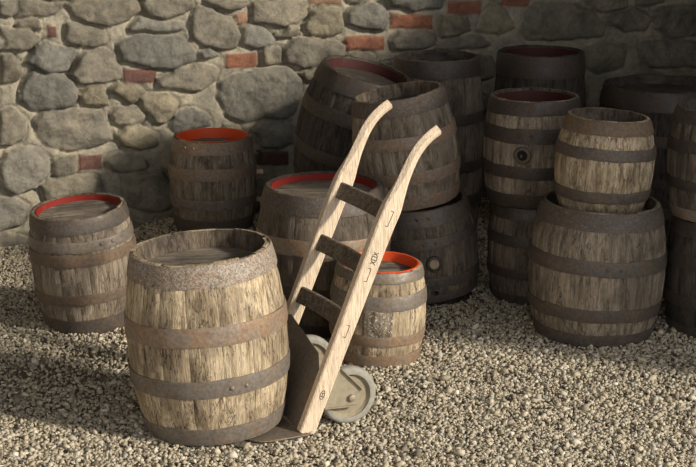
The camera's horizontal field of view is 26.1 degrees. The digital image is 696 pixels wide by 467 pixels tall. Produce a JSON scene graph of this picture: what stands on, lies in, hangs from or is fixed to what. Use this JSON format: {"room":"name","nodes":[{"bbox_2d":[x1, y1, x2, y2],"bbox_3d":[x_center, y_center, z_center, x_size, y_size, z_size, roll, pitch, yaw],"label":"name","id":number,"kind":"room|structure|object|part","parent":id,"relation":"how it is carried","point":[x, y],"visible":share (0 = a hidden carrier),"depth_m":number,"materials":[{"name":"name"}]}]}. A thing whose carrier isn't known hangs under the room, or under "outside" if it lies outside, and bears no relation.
{"room":"barrel storage yard","nodes":[
{"label":"barrel storage yard","id":0,"kind":"room"},
{"bbox_2d":[0,0,695,246],"bbox_3d":[-0.071,-2.021,6.886,6.800,3.960,0.460,-7,16,-24],"label":"wall","id":1,"kind":"structure","parent":0,"point":[95,95],"depth_m":6.76,"materials":[{"name":"grey stone"}]},
{"bbox_2d":[0,192,695,466],"bbox_3d":[0.100,0.932,3.148,6.600,0.091,11.600,0,15,0],"label":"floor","id":2,"kind":"structure","parent":0,"point":[465,297],"depth_m":4.92,"materials":[{"name":"beige gravel"}]},
{"bbox_2d":[28,192,135,334],"bbox_3d":[-0.966,0.107,5.511,0.395,0.469,0.398,5,16,17],"label":"wooden barrel","id":3,"kind":"object","parent":2,"relation":"on","point":[80,244],"visible":0.91,"depth_m":5.37,"materials":[{"name":"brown wood"}]},
{"bbox_2d":[124,228,289,445],"bbox_3d":[-0.423,0.303,4.521,0.494,0.577,0.493,8,17,29],"label":"wooden barrel","id":4,"kind":"object","parent":2,"relation":"on","point":[206,312],"visible":1,"depth_m":4.34,"materials":[{"name":"brown wood"}]},
{"bbox_2d":[168,128,263,230],"bbox_3d":[-0.591,-0.234,6.561,0.388,0.406,0.386,-14,21,-43],"label":"wooden barrel","id":5,"kind":"object","parent":2,"relation":"on","point":[212,172],"visible":0.97,"depth_m":6.42,"materials":[{"name":"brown wood"}]},
{"bbox_2d":[256,171,390,339],"bbox_3d":[-0.089,0.074,5.502,0.498,0.531,0.497,0,15,0],"label":"wooden barrel","id":6,"kind":"object","parent":2,"relation":"on","point":[291,205],"visible":0.39,"depth_m":5.29,"materials":[{"name":"brown wood"}]},
{"bbox_2d":[247,99,440,442],"bbox_3d":[-0.081,0.101,4.615,0.647,0.937,0.419,-7,16,-23],"label":"hand truck","id":7,"kind":"object","parent":2,"relation":"on","point":[317,384],"visible":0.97,"depth_m":4.57,"materials":[{"name":"brown wood"}]},
{"bbox_3d":[-0.289,0.565,4.642,0.192,0.006,0.419,-7,16,-23],"label":"toe plate","id":8,"kind":"part","parent":7,"relation":"part of","materials":[{"name":"metal"}]},
{"bbox_3d":[-0.170,0.420,4.659,0.109,0.256,0.322,-7,16,-23],"label":"plate","id":9,"kind":"part","parent":7,"relation":"part of","materials":[{"name":"metal"}]},
{"bbox_3d":[-0.077,0.050,4.804,0.479,0.937,0.033,-7,16,-23],"label":"rail","id":10,"kind":"part","parent":7,"relation":"part of","materials":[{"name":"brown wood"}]},
{"bbox_3d":[0.064,0.144,4.492,0.468,0.917,0.033,-7,16,-23],"label":"rail","id":11,"kind":"part","parent":7,"relation":"part of","materials":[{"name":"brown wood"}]},
{"bbox_2d":[0,197,695,466],"bbox_3d":[0.146,0.289,5.539,4.497,0.120,3.879,0,15,0],"label":"gravel","id":12,"kind":"object","parent":2,"relation":"on","point":[644,450],"visible":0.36,"depth_m":4.74,"materials":[{"name":"gravel"}]},
{"bbox_2d":[663,215,695,338],"bbox_3d":[1.352,0.140,5.430,0.416,0.430,0.416,0,15,0],"label":"wooden barrel","id":13,"kind":"object","parent":12,"relation":"on","point":[679,289],"visible":0.93,"depth_m":5.33,"materials":[{"name":"brown wood"}]},
{"bbox_2d":[665,98,695,222],"bbox_3d":[1.315,-0.261,5.323,0.367,0.396,0.367,0,15,0],"label":"wooden barrel","id":14,"kind":"object","parent":13,"relation":"on","point":[680,171],"visible":1,"depth_m":5.24,"materials":[{"name":"brown wood"}]},
{"bbox_2d":[329,251,426,368],"bbox_3d":[0.103,0.258,5.151,0.338,0.349,0.335,8,17,27],"label":"wooden barrel","id":15,"kind":"object","parent":2,"relation":"on","point":[389,330],"visible":0.73,"depth_m":5.02,"materials":[{"name":"brown wood"}]},
{"bbox_2d":[390,191,478,303],"bbox_3d":[0.298,0.045,5.834,0.423,0.406,0.415,7,17,26],"label":"wooden barrel","id":16,"kind":"object","parent":2,"relation":"on","point":[443,237],"visible":0.55,"depth_m":5.66,"materials":[{"name":"brown wood"}]},
{"bbox_2d":[351,80,460,211],"bbox_3d":[0.222,-0.335,5.729,0.415,0.474,0.410,8,17,28],"label":"wooden barrel","id":17,"kind":"object","parent":16,"relation":"on","point":[417,106],"visible":0.79,"depth_m":5.58,"materials":[{"name":"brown wood"}]},
{"bbox_2d":[393,49,483,225],"bbox_3d":[0.390,-0.388,6.676,0.432,0.815,0.433,0,15,0],"label":"wooden barrel","id":18,"kind":"object","parent":2,"relation":"on","point":[459,72],"visible":0.34,"depth_m":6.50,"materials":[{"name":"brown wood"}]},
{"bbox_2d":[487,202,536,306],"bbox_3d":[0.726,0.055,5.834,0.371,0.387,0.374,0,15,0],"label":"wooden barrel","id":19,"kind":"object","parent":2,"relation":"on","point":[510,229],"visible":0.44,"depth_m":5.71,"materials":[{"name":"brown wood"}]},
{"bbox_2d":[482,87,580,208],"bbox_3d":[0.705,-0.330,5.731,0.381,0.408,0.382,0,15,0],"label":"wooden barrel","id":20,"kind":"object","parent":19,"relation":"on","point":[522,126],"visible":0.74,"depth_m":5.58,"materials":[{"name":"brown wood"}]},
{"bbox_2d":[527,190,666,347],"bbox_3d":[0.896,0.116,5.400,0.493,0.499,0.493,6,16,22],"label":"wooden barrel","id":21,"kind":"object","parent":2,"relation":"on","point":[597,279],"visible":0.92,"depth_m":5.21,"materials":[{"name":"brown wood"}]},
{"bbox_2d":[553,107,655,213],"bbox_3d":[0.905,-0.249,5.290,0.353,0.360,0.353,8,17,26],"label":"wooden keg","id":22,"kind":"object","parent":21,"relation":"on","point":[605,158],"visible":0.98,"depth_m":5.16,"materials":[{"name":"brown wood"}]},
{"bbox_2d":[599,74,695,241],"bbox_3d":[1.384,-0.329,6.692,0.590,0.693,0.590,0,15,0],"label":"wooden cask","id":23,"kind":"object","parent":2,"relation":"on","point":[655,96],"visible":0.34,"depth_m":6.43,"materials":[{"name":"brown wood"}]},
{"bbox_3d":[-0.100,-0.021,6.371,0.406,0.252,0.407,0,15,0],"label":"wooden cask","id":24,"kind":"object","parent":2,"relation":"on","visible":0},
{"bbox_2d":[293,55,410,172],"bbox_3d":[0.017,-0.438,6.232,0.499,0.587,0.461,8,17,27],"label":"wooden barrel","id":25,"kind":"object","parent":24,"relation":"on","point":[322,140],"visible":0.44,"depth_m":6.06,"materials":[{"name":"brown wood"}]},
{"bbox_2d":[494,45,585,107],"bbox_3d":[0.870,-0.436,6.870,0.426,0.808,0.426,0,15,0],"label":"wooden barrel","id":26,"kind":"object","parent":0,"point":[518,66],"visible":0.3,"depth_m":6.64,"materials":[{"name":"brown wood"}]}
]}

